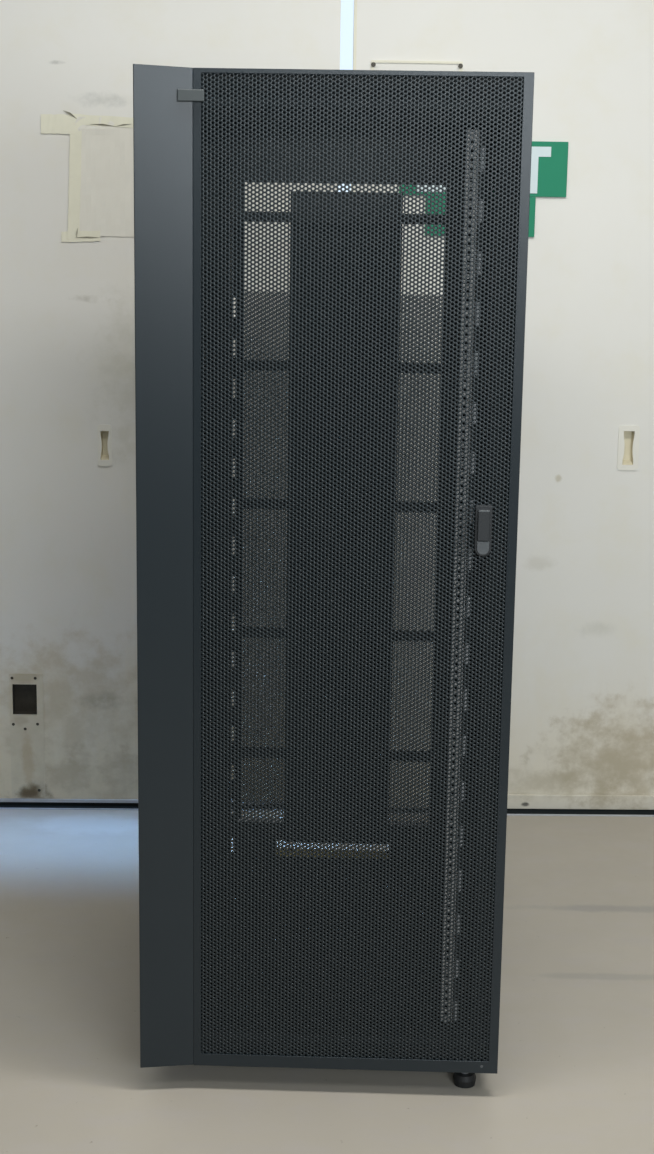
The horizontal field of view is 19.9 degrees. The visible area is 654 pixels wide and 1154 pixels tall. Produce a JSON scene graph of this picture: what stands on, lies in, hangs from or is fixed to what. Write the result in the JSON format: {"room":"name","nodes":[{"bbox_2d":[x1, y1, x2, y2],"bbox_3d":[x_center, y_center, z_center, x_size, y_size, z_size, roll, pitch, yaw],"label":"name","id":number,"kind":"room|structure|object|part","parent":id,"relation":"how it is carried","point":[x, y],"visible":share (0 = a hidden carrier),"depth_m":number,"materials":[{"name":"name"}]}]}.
{"room":"empty workshop room","nodes":[
{"label":"empty workshop room","id":0,"kind":"room"},
{"bbox_2d":[0,809,653,1153],"bbox_3d":[-0.014,0.920,4.010,8.120,0.050,10.560,1,12,0],"label":"floor","id":1,"kind":"structure","parent":0,"point":[575,1074],"depth_m":3.81,"materials":[{"name":"paint"}]},
{"bbox_2d":[0,805,281,810],"bbox_3d":[-1.209,0.630,5.128,2.400,0.003,0.032,1,12,-1],"label":"trim","id":2,"kind":"structure","parent":1,"relation":"on","point":[1,806],"depth_m":5.13,"materials":[{"name":"metal"}]},
{"bbox_2d":[133,64,533,1087],"bbox_3d":[0.012,-0.035,3.812,0.681,1.900,0.935,1,12,2],"label":"rack","id":3,"kind":"object","parent":1,"relation":"on","point":[258,953],"visible":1,"depth_m":3.39,"materials":[{"name":"metal"}]},
{"bbox_3d":[-0.225,-0.124,4.069,0.028,1.547,0.040,1,12,2],"label":"mounting rail","id":4,"kind":"part","parent":3,"relation":"part of","materials":[{"name":"metal"}]},
{"bbox_3d":[0.016,0.578,4.392,0.448,0.008,0.004,1,12,2],"label":"sill","id":5,"kind":"part","parent":3,"relation":"part of","materials":[{"name":"grey metal"}]},
{"bbox_3d":[0.033,-0.109,4.240,0.246,1.502,0.024,1,12,2],"label":"duct panel","id":6,"kind":"part","parent":3,"relation":"part of","materials":[{"name":"metal"}]},
{"bbox_3d":[0.002,0.828,4.024,0.650,0.004,0.890,1,12,2],"label":"panel","id":7,"kind":"part","parent":3,"relation":"part of","materials":[{"name":"metal"}]},
{"bbox_3d":[0.029,-0.158,4.253,0.651,1.824,0.019,1,12,2],"label":"frame","id":8,"kind":"part","parent":3,"relation":"part of","materials":[{"name":"metal"}]},
{"bbox_3d":[0.028,-0.959,3.633,0.650,0.005,0.890,1,12,2],"label":"roof panel","id":9,"kind":"part","parent":3,"relation":"part of","materials":[{"name":"metal"}]},
{"bbox_3d":[0.267,-0.113,4.056,0.043,1.547,0.040,1,12,2],"label":"mounting rail","id":10,"kind":"part","parent":3,"relation":"part of","materials":[{"name":"metal"}]},
{"bbox_3d":[0.242,0.036,3.437,0.022,1.674,0.045,1,12,2],"label":"mounting rail","id":11,"kind":"part","parent":3,"relation":"part of","materials":[{"name":"grey metal"}]},
{"bbox_3d":[0.279,-0.091,3.317,0.021,0.054,0.009,1,12,2],"label":"swing handle","id":12,"kind":"part","parent":3,"relation":"part of","materials":[{"name":"black plastic"}]},
{"bbox_3d":[0.343,-0.059,3.819,0.004,1.834,0.890,1,12,2],"label":"panel","id":13,"kind":"part","parent":3,"relation":"part of","materials":[{"name":"metal"}]},
{"bbox_2d":[392,808,653,815],"bbox_3d":[1.191,0.657,5.170,2.400,0.003,0.050,1,12,-1],"label":"trim","id":14,"kind":"structure","parent":1,"relation":"on","point":[525,812],"depth_m":5.16,"materials":[{"name":"metal"}]},
{"bbox_3d":[0.011,-0.838,4.908,8.400,3.000,0.120,1,12,-1],"label":"wall","id":15,"kind":"structure","parent":0,"visible":0},
{"bbox_2d":[0,798,281,806],"bbox_3d":[-1.203,0.619,5.138,2.412,0.020,0.008,1,12,-1],"label":"door frame","id":16,"kind":"structure","parent":15,"relation":"attached to","point":[3,801],"depth_m":5.15,"materials":[{"name":"metal"}]},
{"bbox_2d":[0,0,340,799],"bbox_3d":[-1.185,-0.574,4.900,2.414,2.447,0.045,1,12,-1],"label":"door","id":17,"kind":"structure","parent":15,"relation":"in","point":[69,693],"depth_m":4.90,"materials":[{"name":"white paint"}]},
{"bbox_3d":[-0.821,0.436,5.108,0.092,0.354,0.003,1,12,-1],"label":"latch plate","id":18,"kind":"part","parent":17,"relation":"part of","materials":[{"name":"grey metal"}]},
{"bbox_2d":[41,110,133,241],"bbox_3d":[-0.589,-1.027,4.789,0.288,0.332,0.007,1,12,-1],"label":"paper sheet","id":19,"kind":"object","parent":17,"relation":"attached to","point":[101,159],"visible":0.77,"depth_m":4.79,"materials":[{"name":"beige paper"}]},
{"bbox_3d":[-0.589,-0.349,4.941,0.037,0.111,0.003,1,12,-1],"label":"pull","id":20,"kind":"part","parent":17,"relation":"part of","materials":[{"name":"white plastic"}]},
{"bbox_2d":[101,431,108,459],"bbox_3d":[-0.589,-0.351,4.953,0.022,0.078,0.022,1,12,-1],"label":"door handle","id":21,"kind":"object","parent":17,"relation":"on","point":[104,434],"depth_m":4.96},
{"bbox_2d":[351,0,653,794],"bbox_3d":[1.231,-0.549,4.952,2.352,2.447,0.044,1,12,-1],"label":"door","id":22,"kind":"structure","parent":15,"relation":"in","point":[582,720],"depth_m":4.93,"materials":[{"name":"white paint"}]},
{"bbox_2d":[371,60,462,70],"bbox_3d":[0.229,-1.282,4.748,0.234,0.063,0.009,1,12,-1],"label":"name plate","id":23,"kind":"object","parent":22,"relation":"attached to","point":[375,64],"visible":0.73,"depth_m":4.75,"materials":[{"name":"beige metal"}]},
{"bbox_2d":[399,141,567,236],"bbox_3d":[0.403,-1.003,4.813,0.432,0.242,0.008,1,12,-1],"label":"exit sign","id":24,"kind":"object","parent":22,"relation":"attached to","point":[549,160],"visible":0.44,"depth_m":4.81,"materials":[{"name":"green plastic"}]},
{"bbox_3d":[0.803,-0.344,4.969,0.056,0.120,0.003,1,12,-1],"label":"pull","id":25,"kind":"part","parent":22,"relation":"part of","materials":[{"name":"white plastic"}]},
{"bbox_2d":[622,431,634,464],"bbox_3d":[0.803,-0.346,4.981,0.029,0.091,0.022,1,12,-1],"label":"door handle","id":26,"kind":"object","parent":22,"relation":"on","point":[628,437],"depth_m":4.99,"materials":[{"name":"white plastic"}]},
{"bbox_2d":[389,793,653,809],"bbox_3d":[1.218,0.629,5.186,2.345,0.042,0.011,1,12,-1],"label":"door frame","id":27,"kind":"structure","parent":15,"relation":"attached to","point":[515,801],"depth_m":5.17,"materials":[{"name":"grey metal"}]}
]}

